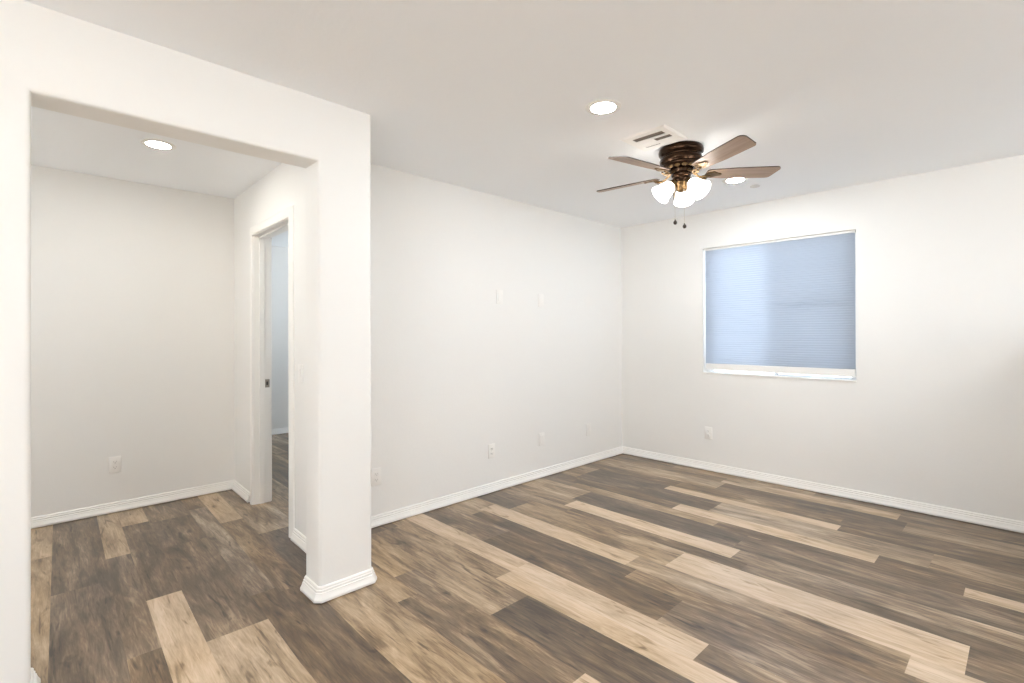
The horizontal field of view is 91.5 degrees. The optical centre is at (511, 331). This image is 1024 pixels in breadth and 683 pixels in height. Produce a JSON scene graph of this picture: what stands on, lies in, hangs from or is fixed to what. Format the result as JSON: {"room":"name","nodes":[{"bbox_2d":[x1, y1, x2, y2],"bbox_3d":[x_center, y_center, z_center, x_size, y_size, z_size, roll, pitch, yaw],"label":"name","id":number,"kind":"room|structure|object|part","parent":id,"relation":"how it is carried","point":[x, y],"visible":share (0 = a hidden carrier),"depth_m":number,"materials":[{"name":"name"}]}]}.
{"room":"empty living room","nodes":[
{"label":"empty living room","id":0,"kind":"room"},
{"bbox_2d":[31,165,233,516],"bbox_3d":[-3.857,0.096,2.819,4.162,2.440,0.120,0,0,-44],"label":"wall","id":1,"kind":"structure","parent":0,"point":[132,283],"depth_m":3.70,"materials":[{"name":"white paint"}]},
{"bbox_2d":[109,456,120,472],"bbox_3d":[-2.901,0.970,3.645,0.072,0.116,0.009,0,0,-44],"label":"wall outlet","id":2,"kind":"object","parent":1,"relation":"attached to","point":[114,462],"visible":1,"depth_m":3.64,"materials":[{"name":"white plastic"}]},
{"bbox_2d":[31,480,249,528],"bbox_3d":[-3.657,1.276,2.589,4.132,0.069,0.477,0,0,-44],"label":"baseboard","id":3,"kind":"structure","parent":1,"relation":"attached to","point":[81,513],"depth_m":3.72,"materials":[{"name":"white paint"}]},
{"bbox_2d":[0,0,370,682],"bbox_3d":[-2.297,0.085,1.218,4.185,2.440,0.172,0,0,-44],"label":"wall opening","id":4,"kind":"structure","parent":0,"point":[51,60],"depth_m":2.07,"materials":[{"name":"white paint"}]},
{"bbox_2d":[31,668,40,682],"bbox_3d":[-2.747,1.266,0.777,2.926,0.069,0.225,0,0,-44],"label":"baseboard opening","id":5,"kind":"structure","parent":4,"relation":"attached to","point":[34,677],"depth_m":1.81,"materials":[{"name":"white paint"}]},
{"bbox_2d":[300,566,376,602],"bbox_3d":[-1.056,1.269,2.741,0.335,0.069,0.706,0,0,-44],"label":"baseboard","id":6,"kind":"structure","parent":4,"relation":"attached to","point":[316,594],"depth_m":2.47,"materials":[{"name":"white paint"}]},
{"bbox_2d":[234,163,303,534],"bbox_3d":[-2.520,0.098,4.482,0.117,2.440,3.825,0,0,-43],"label":"wall","id":7,"kind":"structure","parent":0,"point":[282,187],"depth_m":3.71,"materials":[{"name":"white paint"}]},
{"bbox_2d":[250,205,294,537],"bbox_3d":[-1.651,0.255,3.539,0.150,2.115,0.938,0,0,-43],"label":"door frame","id":8,"kind":"structure","parent":7,"relation":"attached to","point":[261,234],"depth_m":3.80,"materials":[{"name":"white paint"}]},
{"bbox_3d":[-1.891,0.398,3.854,0.032,0.063,0.002,0,0,-43],"label":"strike plate","id":9,"kind":"part","parent":8,"relation":"part of","materials":[{"name":"grey metal"}]},
{"bbox_3d":[-1.602,0.255,3.584,0.016,2.115,0.938,0,0,-43],"label":"casing","id":10,"kind":"part","parent":8,"relation":"part of","materials":[{"name":"white paint"}]},
{"bbox_2d":[291,528,305,552],"bbox_3d":[-1.155,1.270,2.893,0.026,0.069,0.664,0,0,-43],"label":"baseboard","id":11,"kind":"structure","parent":7,"relation":"attached to","point":[297,537],"depth_m":3.05,"materials":[{"name":"white paint"}]},
{"bbox_2d":[298,364,302,383],"bbox_3d":[-1.302,0.259,3.064,0.012,0.116,0.072,0,0,-44],"label":"light switch","id":12,"kind":"object","parent":7,"relation":"attached to","point":[300,367],"visible":1,"depth_m":3.05,"materials":[{"name":"white plastic"}]},
{"bbox_2d":[272,246,288,428],"bbox_3d":[-2.631,0.108,6.951,3.348,2.440,0.120,0,0,-44],"label":"wall","id":13,"kind":"structure","parent":0,"point":[280,374],"depth_m":6.49,"materials":[{"name":"white paint"}]},
{"bbox_2d":[272,427,288,434],"bbox_3d":[-1.291,1.281,5.662,3.207,0.069,3.585,0,0,-44],"label":"baseboard","id":14,"kind":"structure","parent":13,"relation":"attached to","point":[280,430],"depth_m":6.47,"materials":[{"name":"white paint"}]},
{"bbox_2d":[304,168,305,535],"bbox_3d":[-1.066,0.088,2.873,0.077,2.440,0.512,0,0,-43],"label":"wall","id":15,"kind":"structure","parent":0,"point":[304,168],"depth_m":3.02,"materials":[{"name":"white paint"}]},
{"bbox_2d":[371,164,621,515],"bbox_3d":[-0.057,0.090,4.287,3.341,2.440,0.120,0,0,-44],"label":"wall","id":16,"kind":"structure","parent":0,"point":[456,372],"depth_m":4.02,"materials":[{"name":"white paint"}]},
{"bbox_2d":[371,467,380,486],"bbox_3d":[-0.915,0.978,3.363,0.072,0.116,0.009,0,0,-44],"label":"wall outlet","id":17,"kind":"object","parent":16,"relation":"attached to","point":[375,473],"visible":1,"depth_m":3.36,"materials":[{"name":"white plastic"}]},
{"bbox_2d":[488,443,494,458],"bbox_3d":[-0.167,0.977,4.085,0.072,0.116,0.009,0,0,-44],"label":"wall outlet","id":18,"kind":"object","parent":16,"relation":"attached to","point":[491,447],"visible":1,"depth_m":4.08,"materials":[{"name":"white plastic"}]},
{"bbox_2d":[371,446,622,527],"bbox_3d":[0.005,1.271,4.236,3.321,0.069,0.026,0,0,-44],"label":"baseboard","id":19,"kind":"structure","parent":16,"relation":"attached to","point":[405,512],"depth_m":4.00,"materials":[{"name":"white paint"}]},
{"bbox_2d":[496,290,502,303],"bbox_3d":[-0.102,-0.290,4.157,0.072,0.116,0.008,0,0,-44],"label":"plate","id":20,"kind":"object","parent":16,"relation":"attached to","point":[499,293],"visible":1,"depth_m":4.15,"materials":[{"name":"white plastic"}]},
{"bbox_2d":[538,294,543,306],"bbox_3d":[0.260,-0.284,4.507,0.072,0.116,0.007,0,0,-44],"label":"blank plate","id":21,"kind":"object","parent":16,"relation":"attached to","point":[540,296],"visible":1,"depth_m":4.50,"materials":[{"name":"white plastic"}]},
{"bbox_2d":[539,432,543,445],"bbox_3d":[0.269,0.969,4.506,0.072,0.116,0.008,0,0,-44],"label":"jack plate","id":22,"kind":"object","parent":16,"relation":"attached to","point":[541,435],"visible":1,"depth_m":4.50,"materials":[{"name":"white plastic"}]},
{"bbox_2d":[586,423,590,435],"bbox_3d":[0.765,0.977,4.985,0.072,0.116,0.007,0,0,-44],"label":"blank plate","id":23,"kind":"object","parent":16,"relation":"attached to","point":[588,426],"visible":1,"depth_m":4.98,"materials":[{"name":"white plastic"}]},
{"bbox_2d":[23,0,1023,246],"bbox_3d":[-0.559,-1.198,1.810,7.806,0.120,10.470,0,0,-44],"label":"ceiling","id":24,"kind":"structure","parent":0,"point":[492,97],"depth_m":2.30,"materials":[{"name":"white paint"}]},
{"bbox_2d":[140,139,175,149],"bbox_3d":[-2.129,-1.126,3.003,0.178,0.005,0.178,0,0,-44],"label":"recessed light","id":25,"kind":"object","parent":24,"relation":"in","point":[152,143],"visible":1,"depth_m":2.99,"materials":[{"name":"white plastic"}]},
{"bbox_2d":[585,99,620,114],"bbox_3d":[0.462,-1.136,2.526,0.178,0.005,0.178,0,0,-44],"label":"recessed light","id":26,"kind":"object","parent":24,"relation":"in","point":[602,106],"visible":1,"depth_m":2.52,"materials":[{"name":"white plastic"}]},
{"bbox_2d":[619,124,687,150],"bbox_3d":[0.834,-1.134,2.938,0.280,0.008,0.294,0,0,-44],"label":"ceiling vent","id":27,"kind":"object","parent":24,"relation":"in","point":[662,135],"visible":1,"depth_m":2.92,"materials":[{"name":"white metal"}]},
{"bbox_2d":[597,135,780,227],"bbox_3d":[1.019,-0.887,3.107,1.118,0.504,1.108,-1,0,-44],"label":"ceiling fan","id":28,"kind":"object","parent":24,"relation":"attached to","point":[679,160],"visible":1,"depth_m":3.02,"materials":[{"name":"brown wood"}]},
{"bbox_3d":[0.758,-0.972,3.319,0.438,0.006,0.128,-1,12,38],"label":"blade","id":29,"kind":"part","parent":28,"relation":"part of","materials":[{"name":"brown wood"}]},
{"bbox_3d":[0.747,-0.973,2.885,0.438,0.006,0.128,-1,12,-34],"label":"blade","id":30,"kind":"part","parent":28,"relation":"part of","materials":[{"name":"brown wood"}]},
{"bbox_2d":[652,179,675,203],"bbox_3d":[0.935,-0.872,3.086,0.144,0.152,0.133,0,0,-44],"label":"shade","id":31,"kind":"object","parent":28,"relation":"attached to","point":[662,192],"depth_m":3.08,"materials":[{"name":"white glass"}]},
{"bbox_2d":[674,187,693,206],"bbox_3d":[1.088,-0.873,3.200,0.153,0.151,0.121,0,0,-44],"label":"shade","id":32,"kind":"object","parent":28,"relation":"attached to","point":[683,199],"depth_m":3.17,"materials":[{"name":"white glass"}]},
{"bbox_2d":[686,177,710,199],"bbox_3d":[1.111,-0.874,3.005,0.126,0.151,0.156,0,0,-44],"label":"shade","id":33,"kind":"object","parent":28,"relation":"attached to","point":[699,188],"depth_m":3.01,"materials":[{"name":"white glass"}]},
{"bbox_3d":[1.155,-0.981,2.740,0.128,0.006,0.438,12,-4,-16],"label":"blade","id":34,"kind":"part","parent":28,"relation":"part of","materials":[{"name":"brown wood"}]},
{"bbox_3d":[1.420,-0.984,3.084,0.438,0.006,0.128,-1,-12,2],"label":"blade","id":35,"kind":"part","parent":28,"relation":"part of","materials":[{"name":"brown wood"}]},
{"bbox_2d":[722,178,747,183],"bbox_3d":[1.671,-1.135,3.731,0.178,0.005,0.178,0,0,-44],"label":"recessed light","id":36,"kind":"object","parent":24,"relation":"in","point":[727,180],"visible":0.84,"depth_m":3.73,"materials":[{"name":"white plastic"}]},
{"bbox_2d":[31,433,1023,682],"bbox_3d":[-0.529,1.302,1.822,7.830,0.001,10.470,0,0,-44],"label":"floor","id":37,"kind":"structure","parent":0,"point":[621,568],"depth_m":2.48,"materials":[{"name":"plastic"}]},
{"bbox_2d":[621,154,1023,521],"bbox_3d":[3.496,0.075,3.118,0.150,2.440,6.735,0,0,-44],"label":"wall","id":38,"kind":"structure","parent":0,"point":[933,413],"depth_m":3.75,"materials":[{"name":"white paint"}]},
{"bbox_2d":[705,427,711,439],"bbox_3d":[1.853,0.956,4.707,0.009,0.116,0.072,0,0,-44],"label":"wall outlet","id":39,"kind":"object","parent":38,"relation":"attached to","point":[708,430],"visible":1,"depth_m":4.70,"materials":[{"name":"white plastic"}]},
{"bbox_2d":[703,233,856,381],"bbox_3d":[2.289,-0.202,4.353,0.143,1.185,1.225,0,0,-44],"label":"window","id":40,"kind":"structure","parent":38,"relation":"in","point":[782,375],"depth_m":4.21,"materials":[{"name":"white plastic"}]},
{"bbox_3d":[2.125,-0.193,4.587,0.015,1.145,0.604,0,0,-44],"label":"sash","id":41,"kind":"part","parent":40,"relation":"part of","materials":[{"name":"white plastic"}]},
{"bbox_2d":[704,230,855,376],"bbox_3d":[2.269,-0.220,4.334,0.036,1.148,1.209,0,0,-44],"label":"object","id":42,"kind":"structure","parent":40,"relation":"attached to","point":[787,305],"depth_m":4.25,"materials":[{"name":"fabric"}]},
{"bbox_3d":[2.268,-0.784,4.336,0.036,0.019,1.209,0,0,-44],"label":"head rail","id":43,"kind":"part","parent":42,"relation":"part of","materials":[{"name":"white paint"}]},
{"bbox_3d":[2.271,0.326,4.332,0.032,0.058,1.197,0,0,-44],"label":"rail","id":44,"kind":"part","parent":42,"relation":"part of","materials":[{"name":"white paint"}]},
{"bbox_3d":[2.273,0.386,4.333,0.093,0.010,1.225,0,0,-44],"label":"sill","id":45,"kind":"part","parent":40,"relation":"part of","materials":[{"name":"white paint"}]},
{"bbox_3d":[2.530,-0.195,4.193,0.015,1.145,0.604,0,0,-44],"label":"sash","id":46,"kind":"part","parent":40,"relation":"part of","materials":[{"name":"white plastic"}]},
{"bbox_2d":[622,446,1023,532],"bbox_3d":[2.280,1.265,4.251,0.026,0.069,3.165,0,0,-44],"label":"baseboard","id":47,"kind":"structure","parent":38,"relation":"attached to","point":[951,513],"depth_m":3.90,"materials":[{"name":"white paint"}]}
]}

